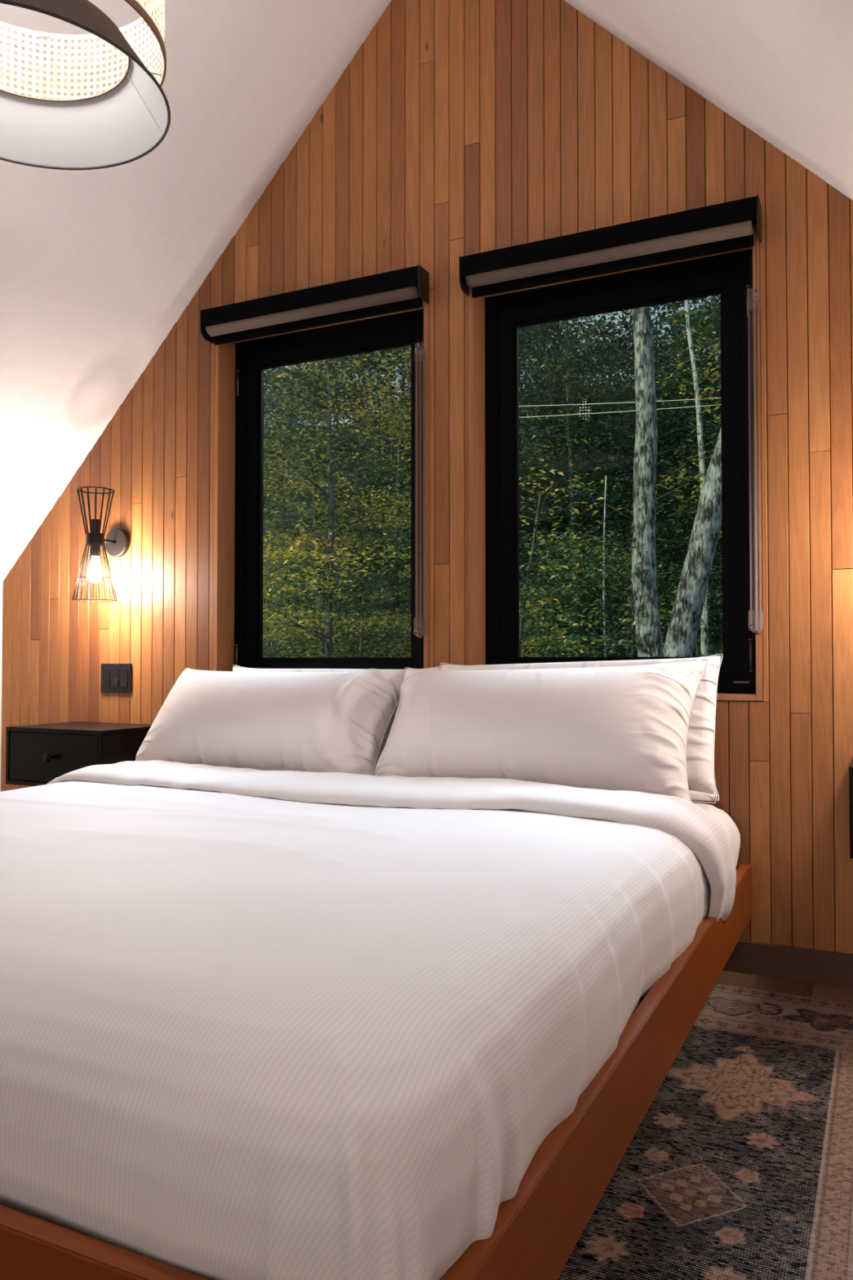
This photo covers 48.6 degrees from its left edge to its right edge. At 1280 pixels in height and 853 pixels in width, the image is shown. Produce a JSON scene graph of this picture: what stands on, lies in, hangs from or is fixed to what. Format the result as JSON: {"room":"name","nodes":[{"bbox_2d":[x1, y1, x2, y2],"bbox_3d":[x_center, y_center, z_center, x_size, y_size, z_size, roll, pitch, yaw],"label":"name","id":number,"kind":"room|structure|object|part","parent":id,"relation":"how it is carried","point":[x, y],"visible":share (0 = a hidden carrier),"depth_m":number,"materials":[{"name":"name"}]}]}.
{"room":"attic bedroom","nodes":[
{"label":"attic bedroom","id":0,"kind":"room"},
{"bbox_2d":[0,581,3,791],"bbox_3d":[-2.862,0.365,1.993,0.120,1.319,4.880,-1,-1,26],"label":"wall","id":1,"kind":"structure","parent":0,"point":[1,582],"depth_m":4.02,"materials":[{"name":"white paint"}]},
{"bbox_2d":[0,0,852,582],"bbox_3d":[-0.867,-1.479,1.220,4.420,2.335,5.170,-1,-1,26],"label":"ceiling","id":2,"kind":"structure","parent":0,"point":[98,267],"depth_m":3.11,"materials":[{"name":"white paint"}]},
{"bbox_2d":[0,0,170,169],"bbox_3d":[-0.727,-1.671,1.720,0.512,1.384,0.512,0,-1,20],"label":"pendant lamp","id":3,"kind":"object","parent":2,"relation":"hanging from","point":[122,124],"visible":1,"depth_m":1.91,"materials":[{"name":"white fabric"}]},
{"bbox_3d":[-0.727,-1.033,1.706,0.508,0.099,0.508,-1,-1,26],"label":"lamp shade","id":4,"kind":"part","parent":3,"relation":"part of","materials":[{"name":"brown fabric"}]},
{"bbox_3d":[-0.727,-1.253,1.711,0.494,0.008,0.494,-1,-1,26],"label":"drum trim","id":5,"kind":"part","parent":3,"relation":"part of","materials":[{"name":"white"}]},
{"bbox_3d":[-0.727,-1.084,1.707,0.496,0.014,0.496,-1,-1,26],"label":"drum trim","id":6,"kind":"part","parent":3,"relation":"part of","materials":[{"name":"brown"}]},
{"bbox_2d":[0,0,852,954],"bbox_3d":[0.105,-0.731,3.193,4.180,3.364,0.161,-1,-1,26],"label":"wall","id":7,"kind":"structure","parent":0,"point":[455,129],"depth_m":3.08,"materials":[{"name":"brown wood"}]},
{"bbox_2d":[5,721,151,786],"bbox_3d":[-1.281,0.429,3.548,0.477,0.212,0.371,-1,-1,26],"label":"nightstand","id":8,"kind":"object","parent":7,"relation":"attached to","point":[37,754],"visible":0.67,"depth_m":3.42,"materials":[{"name":"black paint"}]},
{"bbox_3d":[-1.355,0.422,3.395,0.030,0.030,0.031,-1,-1,26],"label":"knob","id":9,"kind":"part","parent":8,"relation":"part of","materials":[{"name":"black paint"}]},
{"bbox_3d":[-1.285,0.429,3.539,0.439,0.174,0.293,-1,-1,26],"label":"drawer","id":10,"kind":"part","parent":8,"relation":"part of","materials":[{"name":"black paint"}]},
{"bbox_2d":[71,486,129,602],"bbox_3d":[-1.264,-0.364,3.650,0.165,0.429,0.208,-1,-1,26],"label":"wall sconce","id":11,"kind":"object","parent":7,"relation":"attached to","point":[116,543],"visible":1,"depth_m":3.62,"materials":[{"name":"black metal"}]},
{"bbox_3d":[-1.274,-0.275,3.629,0.058,0.115,0.058,-1,-1,26],"label":"bulb","id":12,"kind":"part","parent":11,"relation":"part of","materials":[{"name":"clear glass"}]},
{"bbox_2d":[89,519,100,556],"bbox_3d":[-1.274,-0.392,3.632,0.036,0.142,0.036,-1,-1,26],"label":"socket","id":13,"kind":"object","parent":11,"relation":"attached to","point":[95,529],"depth_m":3.61,"materials":[{"name":"black metal"}]},
{"bbox_3d":[-1.243,-0.386,3.695,0.013,0.013,0.072,-1,-1,26],"label":"arm","id":14,"kind":"part","parent":11,"relation":"part of","materials":[{"name":"black metal"}]},
{"bbox_2d":[100,663,132,693],"bbox_3d":[-1.227,0.150,3.729,0.162,0.114,0.012,-1,-1,26],"label":"switch plate","id":15,"kind":"object","parent":7,"relation":"attached to","point":[114,677],"visible":1,"depth_m":3.73,"materials":[{"name":"black plastic"}]},
{"bbox_2d":[103,669,110,686],"bbox_3d":[-1.269,0.151,3.748,0.033,0.066,0.003,-1,-1,26],"label":"light switch","id":16,"kind":"object","parent":15,"relation":"attached to","point":[106,672],"depth_m":3.75,"materials":[{"name":"black plastic"}]},
{"bbox_2d":[213,300,429,671],"bbox_3d":[-0.360,-0.488,3.411,0.893,1.354,0.158,-1,-1,26],"label":"window","id":17,"kind":"structure","parent":7,"relation":"in","point":[239,366],"depth_m":3.56,"materials":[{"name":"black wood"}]},
{"bbox_2d":[200,264,429,638],"bbox_3d":[-0.414,-0.613,3.312,0.904,1.223,0.076,-1,-1,26],"label":"roller blind","id":18,"kind":"object","parent":17,"relation":"attached to","point":[403,289],"visible":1,"depth_m":3.23,"materials":[{"name":"black metal"}]},
{"bbox_3d":[-0.021,-0.590,3.132,0.019,1.145,0.004,0,-1,11],"label":"bead chain","id":19,"kind":"part","parent":18,"relation":"part of","materials":[{"name":"black metal"}]},
{"bbox_2d":[467,226,763,701],"bbox_3d":[0.577,-0.498,2.953,0.906,1.354,0.158,-1,-1,26],"label":"window","id":20,"kind":"structure","parent":7,"relation":"in","point":[495,321],"depth_m":3.02,"materials":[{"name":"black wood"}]},
{"bbox_2d":[458,195,764,634],"bbox_3d":[0.530,-0.623,2.851,0.912,1.223,0.076,-1,-1,26],"label":"roller blind","id":21,"kind":"object","parent":20,"relation":"attached to","point":[728,226],"visible":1,"depth_m":2.80,"materials":[{"name":"black metal"}]},
{"bbox_3d":[0.927,-0.600,2.669,0.019,1.145,0.004,0,-1,11],"label":"bead chain","id":22,"kind":"part","parent":21,"relation":"part of","materials":[{"name":"black metal"}]},
{"bbox_2d":[723,939,852,987],"bbox_3d":[0.071,0.905,3.086,4.180,0.088,0.030,-1,-1,26],"label":"baseboard","id":23,"kind":"structure","parent":7,"relation":"attached to","point":[784,962],"depth_m":2.61,"materials":[{"name":"brown wood"}]},
{"bbox_2d":[848,757,852,858],"bbox_3d":[1.292,0.412,2.290,0.477,0.218,0.371,-1,-1,26],"label":"nightstand","id":24,"kind":"object","parent":7,"relation":"attached to","point":[851,767],"visible":1,"depth_m":2.25,"materials":[{"name":"black paint"}]},
{"bbox_2d":[715,969,852,1003],"bbox_3d":[-0.944,0.953,1.008,4.420,0.100,4.820,-1,-1,26],"label":"floor","id":25,"kind":"structure","parent":0,"point":[817,990],"depth_m":2.56,"materials":[{"name":"brown"}]},
{"bbox_2d":[0,862,751,1279],"bbox_3d":[-0.451,0.775,2.152,2.010,0.306,2.131,-1,-1,26],"label":"frame","id":26,"kind":"object","parent":25,"relation":"on","point":[536,1231],"visible":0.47,"depth_m":1.15,"materials":[{"name":"brown wood"}]},
{"bbox_3d":[-0.913,0.674,1.210,1.954,0.146,0.028,-1,-1,26],"label":"foot rail","id":27,"kind":"part","parent":26,"relation":"part of","materials":[{"name":"brown wood"}]},
{"bbox_3d":[0.439,0.686,1.719,0.028,0.146,2.131,-1,-1,26],"label":"rail","id":28,"kind":"part","parent":26,"relation":"part of","materials":[{"name":"brown wood"}]},
{"bbox_2d":[694,803,740,867],"bbox_3d":[-0.436,0.590,2.188,1.959,0.274,2.026,-1,-1,26],"label":"mattress","id":29,"kind":"object","parent":26,"relation":"on","point":[730,827],"visible":0.02,"depth_m":2.62,"materials":[{"name":"white fabric"}]},
{"bbox_2d":[135,667,406,775],"bbox_3d":[-0.517,0.270,3.067,0.951,0.356,0.350,-1,-1,26],"label":"pillow","id":30,"kind":"object","parent":29,"relation":"on","point":[312,722],"visible":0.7,"depth_m":2.92,"materials":[{"name":"white fabric"}]},
{"bbox_2d":[232,665,441,671],"bbox_3d":[-0.365,0.268,3.188,0.852,0.366,0.210,-1,-1,26],"label":"pillow","id":31,"kind":"object","parent":29,"relation":"on","point":[235,668],"visible":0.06,"depth_m":3.28,"materials":[{"name":"white fabric"}]},
{"bbox_2d":[0,760,736,1279],"bbox_3d":[-0.533,0.535,1.989,2.059,0.372,1.703,-1,-1,26],"label":"duvet","id":32,"kind":"object","parent":29,"relation":"on","point":[255,1024],"visible":0.98,"depth_m":1.11,"materials":[{"name":"white fabric"}]},
{"bbox_2d":[374,659,708,802],"bbox_3d":[0.294,0.247,2.673,0.955,0.385,0.342,-1,-1,26],"label":"pillow","id":33,"kind":"object","parent":29,"relation":"on","point":[619,727],"visible":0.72,"depth_m":2.53,"materials":[{"name":"white fabric"}]},
{"bbox_2d":[440,653,722,803],"bbox_3d":[0.411,0.242,2.810,0.903,0.401,0.210,-1,-1,26],"label":"pillow","id":34,"kind":"object","parent":29,"relation":"on","point":[700,743],"visible":0.12,"depth_m":2.64,"materials":[{"name":"white fabric"}]},
{"bbox_3d":[0.011,0.716,3.099,1.954,0.146,0.028,-1,-1,26],"label":"head rail","id":35,"kind":"part","parent":26,"relation":"part of","materials":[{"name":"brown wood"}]},
{"bbox_2d":[556,983,852,1279],"bbox_3d":[0.338,0.906,1.356,0.759,0.004,2.570,-1,-1,26],"label":"rug","id":36,"kind":"object","parent":25,"relation":"on","point":[739,1166],"visible":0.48,"depth_m":1.66,"materials":[{"name":"multicoloured fabric"}]},
{"label":"outside","id":37,"kind":"structure","parent":0,"visible":0},
{"bbox_2d":[262,383,722,657],"bbox_3d":[2.926,-3.700,28.846,70.000,16.798,47.400,-1,-1,26],"label":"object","id":38,"kind":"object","parent":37,"point":[368,570],"depth_m":29.45,"materials":[{"name":"green plant"}]},
{"bbox_2d":[262,362,361,657],"bbox_3d":[-4.707,-2.865,24.706,5.856,13.998,6.603,1,-2,-36],"label":"tree","id":39,"kind":"object","parent":38,"relation":"on","point":[266,372],"visible":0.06,"depth_m":24.60,"materials":[{"name":"green plant"}]},
{"bbox_2d":[262,392,373,647],"bbox_3d":[-4.536,-1.667,28.862,5.902,11.792,7.384,-1,-1,26],"label":"tree","id":40,"kind":"object","parent":38,"relation":"on","point":[282,491],"visible":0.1,"depth_m":28.56,"materials":[{"name":"green plant"}]},
{"bbox_2d":[262,586,378,657],"bbox_3d":[-2.473,1.561,14.631,3.792,4.699,4.038,1,-2,-37],"label":"shrub","id":41,"kind":"object","parent":38,"relation":"on","point":[321,595],"visible":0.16,"depth_m":14.27,"materials":[{"name":"green plant"}]},
{"bbox_2d":[262,364,383,657],"bbox_3d":[-2.846,-0.176,14.864,4.638,8.184,4.398,1,-2,-35],"label":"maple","id":42,"kind":"object","parent":38,"relation":"on","point":[269,375],"visible":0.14,"depth_m":15.01,"materials":[{"name":"green plant"}]},
{"bbox_2d":[262,597,395,657],"bbox_3d":[-1.663,1.621,15.210,3.120,4.604,3.793,1,-1,-22],"label":"shrub","id":43,"kind":"object","parent":38,"relation":"on","point":[321,646],"visible":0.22,"depth_m":15.01,"materials":[{"name":"green plant"}]},
{"bbox_2d":[262,355,410,657],"bbox_3d":[-2.206,-2.649,21.178,6.871,13.411,5.303,1,-1,-23],"label":"tree","id":44,"kind":"object","parent":38,"relation":"on","point":[315,518],"visible":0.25,"depth_m":21.03,"materials":[{"name":"green plant"}]},
{"bbox_2d":[262,345,411,657],"bbox_3d":[-1.729,-1.092,12.188,5.972,9.888,5.529,-1,-1,26],"label":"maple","id":45,"kind":"object","parent":38,"relation":"on","point":[329,555],"visible":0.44,"depth_m":12.20,"materials":[{"name":"green plant"}]},
{"bbox_2d":[263,345,411,547],"bbox_3d":[-3.344,-4.571,33.067,8.641,17.783,7.737,0,-1,-17],"label":"tree","id":46,"kind":"object","parent":38,"relation":"on","point":[309,388],"visible":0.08,"depth_m":32.56,"materials":[{"name":"green plant"}]},
{"bbox_2d":[266,351,411,657],"bbox_3d":[-1.955,-2.709,24.513,6.041,13.678,7.054,0,-1,15],"label":"tree","id":47,"kind":"object","parent":38,"relation":"on","point":[361,474],"visible":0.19,"depth_m":25.08,"materials":[{"name":"green plant"}]},
{"bbox_2d":[266,346,411,657],"bbox_3d":[-0.835,-2.801,21.347,6.516,13.723,6.131,0,-1,11],"label":"tree","id":48,"kind":"object","parent":38,"relation":"on","point":[397,480],"visible":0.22,"depth_m":21.11,"materials":[{"name":"green plant"}]},
{"bbox_2d":[284,546,410,657],"bbox_3d":[-1.117,1.235,13.905,3.794,5.320,3.907,-1,-1,26],"label":"shrub","id":49,"kind":"object","parent":38,"relation":"on","point":[362,633],"visible":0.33,"depth_m":14.32,"materials":[{"name":"green plant"}]},
{"bbox_2d":[264,346,524,542],"bbox_3d":[-1.729,-5.002,30.160,9.094,18.516,8.207,0,-1,-21],"label":"tree","id":50,"kind":"object","parent":38,"relation":"on","point":[383,371],"visible":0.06,"depth_m":29.64,"materials":[{"name":"green plant"}]},
{"bbox_2d":[294,345,556,657],"bbox_3d":[-0.069,-0.408,14.770,4.116,8.641,4.964,0,-1,-7],"label":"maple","id":51,"kind":"object","parent":38,"relation":"on","point":[406,362],"visible":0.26,"depth_m":14.60,"materials":[{"name":"green plant"}]},
{"bbox_2d":[322,325,582,657],"bbox_3d":[0.586,-2.703,22.535,6.202,13.581,6.850,0,-1,-18],"label":"tree","id":52,"kind":"object","parent":38,"relation":"on","point":[388,382],"visible":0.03,"depth_m":22.90,"materials":[{"name":"green plant"}]},
{"bbox_2d":[362,319,611,524],"bbox_3d":[1.563,-4.723,29.462,7.859,17.925,9.396,1,-1,-22],"label":"tree","id":53,"kind":"object","parent":38,"relation":"on","point":[394,380],"visible":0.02,"depth_m":28.48,"materials":[{"name":"green plant"}]},
{"bbox_2d":[340,318,667,657],"bbox_3d":[1.959,-2.671,19.728,6.726,13.389,6.006,1,-1,-27],"label":"tree","id":54,"kind":"object","parent":38,"relation":"on","point":[526,399],"visible":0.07,"depth_m":20.17,"materials":[{"name":"green plant"}]},
{"bbox_2d":[386,459,648,657],"bbox_3d":[1.218,1.115,9.578,2.999,5.366,2.308,1,-2,-40],"label":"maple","id":55,"kind":"object","parent":38,"relation":"on","point":[524,596],"visible":0.61,"depth_m":9.46,"materials":[{"name":"green plant"}]},
{"bbox_2d":[398,302,719,657],"bbox_3d":[2.943,-2.351,17.727,6.120,12.662,6.520,0,-1,21],"label":"tree","id":56,"kind":"object","parent":38,"relation":"on","point":[564,353],"visible":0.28,"depth_m":17.78,"materials":[{"name":"green plant"}]},
{"bbox_2d":[519,311,667,558],"bbox_3d":[4.044,-4.589,28.156,8.536,17.599,7.846,1,-2,-36],"label":"tree","id":57,"kind":"object","parent":38,"relation":"on","point":[624,318],"visible":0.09,"depth_m":27.55,"materials":[{"name":"green plant"}]},
{"bbox_2d":[519,310,667,636],"bbox_3d":[3.230,-3.237,23.899,6.107,14.706,7.842,1,-2,-33],"label":"tree","id":58,"kind":"object","parent":38,"relation":"on","point":[601,317],"visible":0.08,"depth_m":23.96,"materials":[{"name":"green plant"}]},
{"bbox_2d":[519,558,675,657],"bbox_3d":[1.984,1.404,13.043,3.172,4.943,5.057,0,-1,17],"label":"shrub","id":59,"kind":"object","parent":38,"relation":"on","point":[610,576],"visible":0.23,"depth_m":12.82,"materials":[{"name":"green plant"}]},
{"bbox_2d":[519,526,677,657],"bbox_3d":[0.915,1.216,12.123,3.758,5.276,3.656,0,-1,-11],"label":"shrub","id":60,"kind":"object","parent":38,"relation":"on","point":[667,532],"visible":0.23,"depth_m":11.70,"materials":[{"name":"green plant"}]},
{"bbox_2d":[602,475,606,657],"bbox_3d":[2.301,0.874,12.014,0.110,5.951,0.062,-1,-1,26],"label":"sapling","id":61,"kind":"object","parent":38,"relation":"on","point":[604,525],"visible":0.3,"depth_m":12.06,"materials":[{"name":"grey plant"}]},
{"bbox_2d":[519,533,714,657],"bbox_3d":[2.622,1.250,11.401,4.107,5.178,3.881,-1,-1,26],"label":"shrub","id":62,"kind":"object","parent":38,"relation":"on","point":[592,575],"visible":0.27,"depth_m":11.40,"materials":[{"name":"green plant"}]},
{"bbox_2d":[519,339,721,657],"bbox_3d":[4.054,-1.353,21.429,6.899,10.831,5.933,0,-1,-19],"label":"tree","id":63,"kind":"object","parent":38,"relation":"on","point":[610,384],"visible":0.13,"depth_m":21.25,"materials":[{"name":"green plant"}]},
{"bbox_2d":[519,314,723,657],"bbox_3d":[3.851,-0.755,16.803,5.920,9.430,6.710,-1,-2,42],"label":"tree","id":64,"kind":"object","parent":38,"relation":"on","point":[612,499],"visible":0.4,"depth_m":16.79,"materials":[{"name":"green plant"}]},
{"bbox_2d":[585,306,663,657],"bbox_3d":[2.435,-2.659,11.166,6.045,12.982,5.731,-1,-1,26],"label":"maple tree","id":65,"kind":"object","parent":38,"relation":"on","point":[644,574],"visible":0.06,"depth_m":10.75,"materials":[{"name":"grey plant"}]},
{"bbox_2d":[540,295,721,527],"bbox_3d":[7.088,-3.192,29.740,8.462,14.878,8.641,0,-1,14],"label":"tree","id":66,"kind":"object","parent":38,"relation":"on","point":[630,349],"visible":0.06,"depth_m":29.46,"materials":[{"name":"green plant"}]},
{"bbox_2d":[545,330,723,657],"bbox_3d":[4.829,-1.244,18.476,6.200,10.484,5.231,0,-1,-13],"label":"tree","id":67,"kind":"object","parent":38,"relation":"on","point":[676,556],"visible":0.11,"depth_m":18.64,"materials":[{"name":"green plant"}]},
{"bbox_2d":[567,297,723,657],"bbox_3d":[5.901,-2.113,18.014,6.337,12.197,7.311,0,-1,5],"label":"tree","id":68,"kind":"object","parent":38,"relation":"on","point":[694,321],"visible":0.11,"depth_m":17.12,"materials":[{"name":"green plant"}]},
{"bbox_2d":[572,295,722,527],"bbox_3d":[8.124,-4.929,25.865,9.183,18.178,9.061,1,-1,-28],"label":"tree","id":69,"kind":"object","parent":38,"relation":"on","point":[664,313],"visible":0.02,"depth_m":26.39,"materials":[{"name":"green plant"}]},
{"bbox_2d":[577,556,723,657],"bbox_3d":[3.799,1.332,13.456,4.170,5.104,3.764,-1,-1,26],"label":"shrub","id":70,"kind":"object","parent":38,"relation":"on","point":[717,595],"visible":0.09,"depth_m":13.59,"materials":[{"name":"green plant"}]},
{"bbox_2d":[592,294,722,644],"bbox_3d":[6.724,-3.304,22.506,5.746,14.779,5.547,-1,-1,23],"label":"tree","id":71,"kind":"object","parent":38,"relation":"on","point":[712,296],"visible":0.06,"depth_m":22.23,"materials":[{"name":"green plant"}]},
{"bbox_2d":[619,294,723,651],"bbox_3d":[6.812,-3.332,19.867,6.143,14.717,6.144,0,-1,7],"label":"tree","id":72,"kind":"object","parent":38,"relation":"on","point":[666,551],"visible":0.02,"depth_m":19.77,"materials":[{"name":"green plant"}]},
{"bbox_2d":[655,301,722,538],"bbox_3d":[4.261,-0.754,11.814,3.064,9.203,4.004,-1,-1,26],"label":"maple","id":73,"kind":"object","parent":38,"relation":"on","point":[706,373],"visible":0.13,"depth_m":11.68,"materials":[{"name":"green plant"}]},
{"bbox_2d":[662,426,722,657],"bbox_3d":[2.707,-0.462,9.064,2.115,8.546,0.421,-1,-1,26],"label":"leaning tree","id":74,"kind":"object","parent":38,"relation":"on","point":[688,606],"visible":0.21,"depth_m":9.01,"materials":[{"name":"grey plant"}]},
{"bbox_2d":[684,296,720,657],"bbox_3d":[4.228,-1.861,13.463,1.800,11.485,2.862,0,-1,-14],"label":"birch tree","id":75,"kind":"object","parent":38,"relation":"on","point":[704,634],"visible":0.09,"depth_m":13.50,"materials":[{"name":"grey plant"}]},
{"bbox_3d":[0.272,-0.074,14.832,0.230,7.971,0.220,-1,-1,26],"label":"utility pole","id":76,"kind":"object","parent":38,"relation":"on","visible":0},
{"bbox_2d":[519,404,720,417],"bbox_3d":[6.930,-3.318,11.249,15.140,0.444,0.010,-1,-1,29],"label":"power line","id":77,"kind":"object","parent":76,"relation":"attached to","point":[718,404],"visible":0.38,"depth_m":13.58,"materials":[{"name":"white plastic"}]},
{"bbox_2d":[519,397,720,406],"bbox_3d":[6.929,-3.374,11.250,15.140,0.742,0.010,-1,-1,29],"label":"power line","id":78,"kind":"object","parent":76,"relation":"attached to","point":[717,397],"visible":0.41,"depth_m":13.63,"materials":[{"name":"white plastic"}]}
]}

